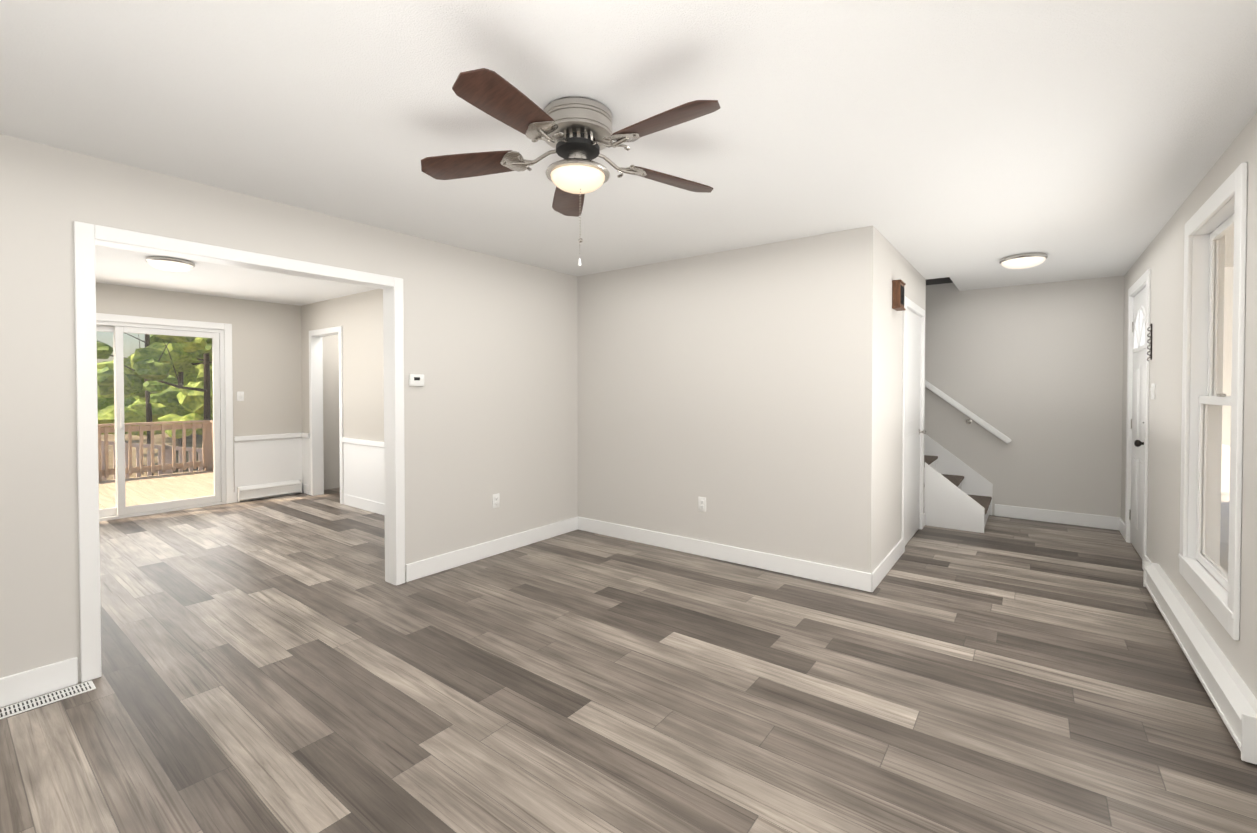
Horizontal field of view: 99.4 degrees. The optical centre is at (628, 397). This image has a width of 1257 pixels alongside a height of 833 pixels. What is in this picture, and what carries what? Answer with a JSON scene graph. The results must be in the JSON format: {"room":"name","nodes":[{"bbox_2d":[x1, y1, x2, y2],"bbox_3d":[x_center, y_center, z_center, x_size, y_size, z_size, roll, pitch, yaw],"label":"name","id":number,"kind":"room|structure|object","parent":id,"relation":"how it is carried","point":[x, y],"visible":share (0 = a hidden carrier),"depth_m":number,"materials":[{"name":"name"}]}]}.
{"room":"empty living room","nodes":[
{"label":"empty living room","id":0,"kind":"room"},
{"bbox_2d":[96,283,339,489],"bbox_3d":[-4.859,0.042,6.274,0.120,2.440,3.480,1,1,37],"label":"wall","id":1,"kind":"structure","parent":0,"point":[266,359],"depth_m":6.59,"materials":[{"name":"grey paint"}]},
{"bbox_2d":[96,320,225,521],"bbox_3d":[-5.351,0.243,5.608,0.122,2.058,1.816,1,1,37],"label":"sliding door","id":2,"kind":"structure","parent":1,"relation":"in","point":[121,509],"depth_m":5.85,"materials":[{"name":"white"}]},
{"bbox_2d":[237,392,243,400],"bbox_3d":[-4.666,-0.011,6.416,0.014,0.114,0.070,1,1,37],"label":"light switch","id":3,"kind":"object","parent":1,"relation":"attached to","point":[240,396],"visible":1,"depth_m":6.41,"materials":[{"name":"white plastic"}]},
{"bbox_2d":[234,483,303,502],"bbox_3d":[-4.486,1.193,6.673,0.014,0.125,0.762,1,1,37],"label":"baseboard","id":4,"kind":"structure","parent":1,"relation":"attached to","point":[235,493],"depth_m":6.59,"materials":[{"name":"white wood"}]},
{"bbox_2d":[237,479,301,501],"bbox_3d":[-4.465,1.159,6.651,0.074,0.171,0.690,1,1,37],"label":"baseboard heater","id":5,"kind":"object","parent":1,"relation":"attached to","point":[266,490],"visible":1,"depth_m":6.62,"materials":[{"name":"white metal"}]},
{"bbox_2d":[0,134,577,682],"bbox_3d":[-1.990,0.087,3.270,0.120,2.440,5.050,1,1,37],"label":"wall","id":6,"kind":"structure","parent":0,"point":[491,355],"depth_m":3.21,"materials":[{"name":"white paint"}]},
{"bbox_2d":[0,657,77,707],"bbox_3d":[-2.989,1.266,1.857,0.014,0.125,1.502,1,1,37],"label":"baseboard","id":7,"kind":"structure","parent":6,"relation":"attached to","point":[32,683],"depth_m":2.35,"materials":[{"name":"white wood"}]},
{"bbox_2d":[74,221,404,682],"bbox_3d":[-2.102,0.248,3.125,0.152,2.123,1.596,1,1,37],"label":"door frame","id":8,"kind":"structure","parent":6,"relation":"attached to","point":[88,237],"depth_m":3.13,"materials":[{"name":"white wood"}]},
{"bbox_2d":[409,374,423,385],"bbox_3d":[-1.504,-0.121,3.789,0.025,0.084,0.110,1,1,37],"label":"thermostat","id":9,"kind":"object","parent":6,"relation":"attached to","point":[416,379],"visible":0.98,"depth_m":3.78,"materials":[{"name":"white plastic"}]},
{"bbox_2d":[406,516,579,581],"bbox_3d":[-1.035,1.227,4.439,0.014,0.125,1.742,1,1,37],"label":"baseboard","id":10,"kind":"structure","parent":6,"relation":"attached to","point":[429,566],"depth_m":4.28,"materials":[{"name":"white wood"}]},
{"bbox_2d":[492,493,499,507],"bbox_3d":[-1.085,0.851,4.371,0.010,0.114,0.070,1,1,37],"label":"outlet","id":11,"kind":"object","parent":6,"relation":"attached to","point":[495,500],"visible":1,"depth_m":4.37,"materials":[{"name":"white plastic"}]},
{"bbox_2d":[301,289,383,475],"bbox_3d":[-2.639,0.049,5.811,3.980,2.440,0.120,1,1,37],"label":"wall","id":12,"kind":"structure","parent":0,"point":[361,319],"depth_m":6.07,"materials":[{"name":"grey paint"}]},
{"bbox_2d":[344,494,384,514],"bbox_3d":[-2.221,1.212,5.429,2.832,0.125,0.014,1,1,37],"label":"baseboard","id":13,"kind":"structure","parent":12,"relation":"attached to","point":[368,505],"depth_m":5.98,"materials":[{"name":"white wood"}]},
{"bbox_2d":[0,488,1256,832],"bbox_3d":[-1.004,1.340,4.418,8.530,0.100,8.280,1,1,37],"label":"floor","id":14,"kind":"structure","parent":0,"point":[290,664],"depth_m":2.35,"materials":[{"name":"grey laminate"}]},
{"bbox_2d":[0,680,95,718],"bbox_3d":[-2.544,1.318,2.325,0.110,0.006,0.305,1,1,37],"label":"floor vent","id":15,"kind":"object","parent":14,"relation":"in","point":[33,703],"visible":1,"depth_m":2.32,"materials":[{"name":"white metal"}]},
{"bbox_2d":[924,455,991,532],"bbox_3d":[2.302,-0.040,6.360,3.334,2.600,0.915,1,1,37],"label":"stairs","id":16,"kind":"structure","parent":14,"relation":"on","point":[949,503],"depth_m":5.21,"materials":[{"name":"painted wood"},{"name":"wood"}]},
{"bbox_2d":[0,0,1256,305],"bbox_3d":[-1.004,-1.200,4.380,8.530,0.100,8.280,1,1,37],"label":"ceiling","id":17,"kind":"structure","parent":0,"point":[936,138],"depth_m":2.11,"materials":[{"name":"white paint"}]},
{"bbox_2d":[145,256,194,271],"bbox_3d":[-3.858,-1.106,4.496,0.320,0.089,0.320,1,1,37],"label":"ceiling light","id":18,"kind":"object","parent":17,"relation":"attached to","point":[170,264],"visible":1,"depth_m":4.41,"materials":[{"name":"white glass"}]},
{"bbox_2d":[421,68,719,265],"bbox_3d":[-0.181,-0.819,2.068,1.221,0.589,1.238,1,1,37],"label":"ceiling fan","id":19,"kind":"object","parent":17,"relation":"hanging from","point":[576,134],"visible":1,"depth_m":2.01,"materials":[{"name":"brown wood"}]},
{"bbox_2d":[999,253,1047,268],"bbox_3d":[3.240,-1.104,4.381,0.320,0.089,0.320,1,1,37],"label":"light","id":20,"kind":"object","parent":17,"relation":"attached to","point":[1023,261],"visible":1,"depth_m":4.29,"materials":[{"name":"white glass"}]},
{"bbox_2d":[577,226,876,572],"bbox_3d":[0.602,0.070,4.401,2.650,2.440,0.120,1,1,37],"label":"wall","id":21,"kind":"structure","parent":0,"point":[736,388],"depth_m":4.12,"materials":[{"name":"white paint"}]},
{"bbox_2d":[698,497,705,511],"bbox_3d":[0.598,0.871,4.333,0.070,0.114,0.010,1,1,37],"label":"outlet","id":22,"kind":"object","parent":21,"relation":"attached to","point":[701,503],"visible":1,"depth_m":4.33,"materials":[{"name":"white plastic"}]},
{"bbox_2d":[580,517,875,591],"bbox_3d":[0.567,1.228,4.360,2.664,0.125,0.014,1,1,37],"label":"baseboard","id":23,"kind":"structure","parent":21,"relation":"attached to","point":[854,579],"depth_m":4.12,"materials":[{"name":"white wood"}]},
{"bbox_2d":[875,230,925,567],"bbox_3d":[2.271,0.068,4.511,0.120,2.440,2.070,1,1,37],"label":"wall","id":24,"kind":"structure","parent":0,"point":[889,378],"depth_m":3.99,"materials":[{"name":"white paint"}]},
{"bbox_2d":[874,539,902,586],"bbox_3d":[1.948,1.234,3.990,0.014,0.125,1.022,1,1,37],"label":"baseboard","id":25,"kind":"structure","parent":24,"relation":"attached to","point":[888,562],"depth_m":3.95,"materials":[{"name":"white wood"}]},
{"bbox_2d":[892,279,905,310],"bbox_3d":[2.063,-0.775,4.072,0.062,0.210,0.190,1,1,37],"label":"door chime","id":26,"kind":"object","parent":24,"relation":"attached to","point":[897,295],"visible":1,"depth_m":4.01,"materials":[{"name":"brown wood"}]},
{"bbox_2d":[901,296,924,552],"bbox_3d":[2.515,0.224,4.823,0.138,2.118,1.016,1,1,37],"label":"door frame","id":27,"kind":"structure","parent":24,"relation":"attached to","point":[908,304],"depth_m":4.70,"materials":[{"name":"white wood"}]},
{"bbox_2d":[905,309,925,544],"bbox_3d":[2.560,0.256,4.790,0.097,2.037,0.874,1,1,37],"label":"hall door","id":28,"kind":"structure","parent":24,"relation":"in","point":[913,431],"depth_m":4.80,"materials":[{"name":"white wood"}]},
{"bbox_2d":[925,275,1123,516],"bbox_3d":[2.502,-0.747,6.851,5.910,4.000,0.120,1,1,37],"label":"wall","id":29,"kind":"structure","parent":0,"point":[1033,373],"depth_m":5.51,"materials":[{"name":"white paint"}]},
{"bbox_2d":[924,434,992,514],"bbox_3d":[2.584,-0.225,6.710,3.319,2.960,0.016,1,1,37],"label":"trim","id":30,"kind":"structure","parent":29,"relation":"attached to","point":[947,462],"depth_m":5.90,"materials":[{"name":"white wood"}]},
{"bbox_2d":[925,380,1011,443],"bbox_3d":[2.759,-0.775,6.519,3.147,2.504,0.096,1,1,37],"label":"handrail","id":31,"kind":"object","parent":29,"relation":"attached to","point":[970,414],"visible":0.31,"depth_m":5.79,"materials":[{"name":"white painted wood"},{"name":"nickel metal"}]},
{"bbox_2d":[994,504,1115,529],"bbox_3d":[4.324,1.212,5.418,1.000,0.125,0.014,1,1,37],"label":"baseboard","id":32,"kind":"structure","parent":29,"relation":"attached to","point":[1071,518],"depth_m":5.40,"materials":[{"name":"white wood"}]},
{"bbox_2d":[1121,112,1256,698],"bbox_3d":[2.313,0.109,1.815,0.120,2.440,8.160,1,1,37],"label":"wall","id":33,"kind":"structure","parent":0,"point":[1165,377],"depth_m":3.14,"materials":[{"name":"white paint"}]},
{"bbox_2d":[1116,517,1124,538],"bbox_3d":[4.585,1.219,4.946,0.014,0.125,0.392,1,1,37],"label":"baseboard","id":34,"kind":"structure","parent":33,"relation":"attached to","point":[1120,525],"depth_m":5.03,"materials":[{"name":"white wood"}]},
{"bbox_2d":[1129,287,1145,558],"bbox_3d":[4.157,0.204,4.356,0.115,2.150,0.860,1,1,37],"label":"front door","id":35,"kind":"structure","parent":33,"relation":"in","point":[1137,428],"depth_m":4.39,"materials":[{"name":"white wood"}]},
{"bbox_2d":[1125,269,1150,570],"bbox_3d":[4.198,0.169,4.321,0.136,2.245,1.020,1,1,37],"label":"door frame","id":36,"kind":"structure","parent":33,"relation":"attached to","point":[1144,281],"depth_m":4.42,"materials":[{"name":"white wood"}]},
{"bbox_2d":[1147,324,1151,360],"bbox_3d":[3.787,-0.396,3.877,0.028,0.272,0.024,1,1,37],"label":"key rack","id":37,"kind":"object","parent":33,"relation":"attached to","point":[1150,351],"visible":1,"depth_m":3.87,"materials":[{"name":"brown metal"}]},
{"bbox_2d":[1150,383,1154,399],"bbox_3d":[3.731,-0.041,3.799,0.014,0.114,0.116,1,1,37],"label":"light switch","id":38,"kind":"object","parent":33,"relation":"attached to","point":[1152,389],"visible":1,"depth_m":3.77,"materials":[{"name":"white plastic"}]},
{"bbox_2d":[1143,562,1256,764],"bbox_3d":[2.893,1.217,2.759,0.074,0.171,2.140,1,1,37],"label":"baseboard heater","id":39,"kind":"object","parent":33,"relation":"attached to","point":[1231,695],"visible":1,"depth_m":2.36,"materials":[{"name":"white metal"}]},
{"bbox_2d":[1178,162,1247,640],"bbox_3d":[2.858,0.018,2.554,0.144,1.960,1.020,1,1,37],"label":"window","id":40,"kind":"structure","parent":33,"relation":"in","point":[1216,217],"depth_m":2.84,"materials":[{"name":"white wood"}]},
{"label":"outside","id":41,"kind":"structure","parent":0,"visible":0},
{"bbox_2d":[101,433,201,479],"bbox_3d":[-2.862,2.226,2.050,240.000,1.400,240.000,1,1,37],"label":"ground","id":42,"kind":"structure","parent":41,"point":[157,442],"depth_m":22.95,"materials":[{"name":"brown soil"}]},
{"bbox_2d":[144,334,153,474],"bbox_3d":[-11.560,-2.605,14.020,4.697,10.002,7.108,1,1,37],"label":"tree","id":43,"kind":"object","parent":42,"relation":"on","point":[147,401],"depth_m":14.11,"materials":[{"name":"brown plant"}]},
{"bbox_2d":[101,440,202,479],"bbox_3d":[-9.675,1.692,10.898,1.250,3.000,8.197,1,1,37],"label":"rail","id":44,"kind":"object","parent":42,"relation":"on","point":[168,453],"depth_m":10.39,"materials":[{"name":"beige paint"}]},
{"bbox_2d":[97,338,211,469],"bbox_3d":[-9.379,-2.061,11.038,4.178,9.001,6.773,1,1,37],"label":"tree","id":45,"kind":"object","parent":42,"relation":"on","point":[143,370],"depth_m":10.27,"materials":[{"name":"green plant"}]},
{"bbox_2d":[97,334,212,438],"bbox_3d":[-19.838,-2.950,26.873,31.988,11.588,14.164,1,1,37],"label":"tree","id":46,"kind":"object","parent":42,"relation":"on","point":[191,400],"depth_m":14.11,"materials":[{"name":"green plant"}]},
{"bbox_2d":[99,470,213,508],"bbox_3d":[-7.122,1.887,6.584,3.810,1.140,7.100,1,1,37],"label":"deck","id":47,"kind":"object","parent":42,"relation":"on","point":[187,492],"depth_m":7.60,"materials":[{"name":"beige wood"}]},
{"bbox_2d":[98,420,208,480],"bbox_3d":[-8.990,0.870,7.074,0.140,0.877,5.650,1,1,37],"label":"railing","id":48,"kind":"object","parent":47,"relation":"on","point":[171,426],"depth_m":8.75,"materials":[{"name":"brown wood"}]},
{"bbox_2d":[209,420,213,470],"bbox_3d":[-6.897,0.840,9.045,0.700,0.877,0.140,1,1,37],"label":"railing","id":49,"kind":"object","parent":47,"relation":"on","point":[211,467],"depth_m":9.27,"materials":[{"name":"brown wood"}]},
{"bbox_2d":[110,334,211,446],"bbox_3d":[-15.159,-3.894,17.533,6.125,12.473,9.301,1,1,37],"label":"tree","id":50,"kind":"object","parent":42,"relation":"on","point":[180,379],"depth_m":18.33,"materials":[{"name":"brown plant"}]},
{"bbox_2d":[125,333,203,360],"bbox_3d":[-17.805,-5.044,24.609,5.550,14.560,8.912,1,1,37],"label":"tree","id":51,"kind":"object","parent":42,"relation":"on","point":[144,342],"depth_m":21.18,"materials":[{"name":"green plant"}]},
{"bbox_2d":[154,335,211,351],"bbox_3d":[-7.394,-2.038,10.751,3.618,8.964,6.610,1,1,37],"label":"tree","id":52,"kind":"object","parent":42,"relation":"on","point":[191,348],"depth_m":10.08,"materials":[{"name":"green plant"}]},
{"bbox_2d":[1220,228,1233,572],"bbox_3d":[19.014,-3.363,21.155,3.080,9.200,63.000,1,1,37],"label":"porch","id":53,"kind":"object","parent":42,"relation":"on","point":[1225,410],"depth_m":12.79,"materials":[{"name":"white"}]},
{"bbox_3d":[-4.871,0.092,2.960,4.100,2.440,0.120,1,1,37],"label":"wall","id":54,"kind":"structure","parent":0,"visible":0},
{"bbox_2d":[234,433,305,491],"bbox_3d":[-4.477,0.803,6.668,0.028,0.675,0.750,1,1,37],"label":"trim","id":55,"kind":"structure","parent":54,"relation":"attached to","point":[265,459],"depth_m":6.66,"materials":[{"name":"white wood"}]},
{"bbox_2d":[342,437,384,503],"bbox_3d":[-2.226,0.822,5.417,2.832,0.675,0.028,1,1,37],"label":"trim","id":56,"kind":"structure","parent":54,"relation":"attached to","point":[363,459],"depth_m":5.98,"materials":[{"name":"white wood"}]}
]}

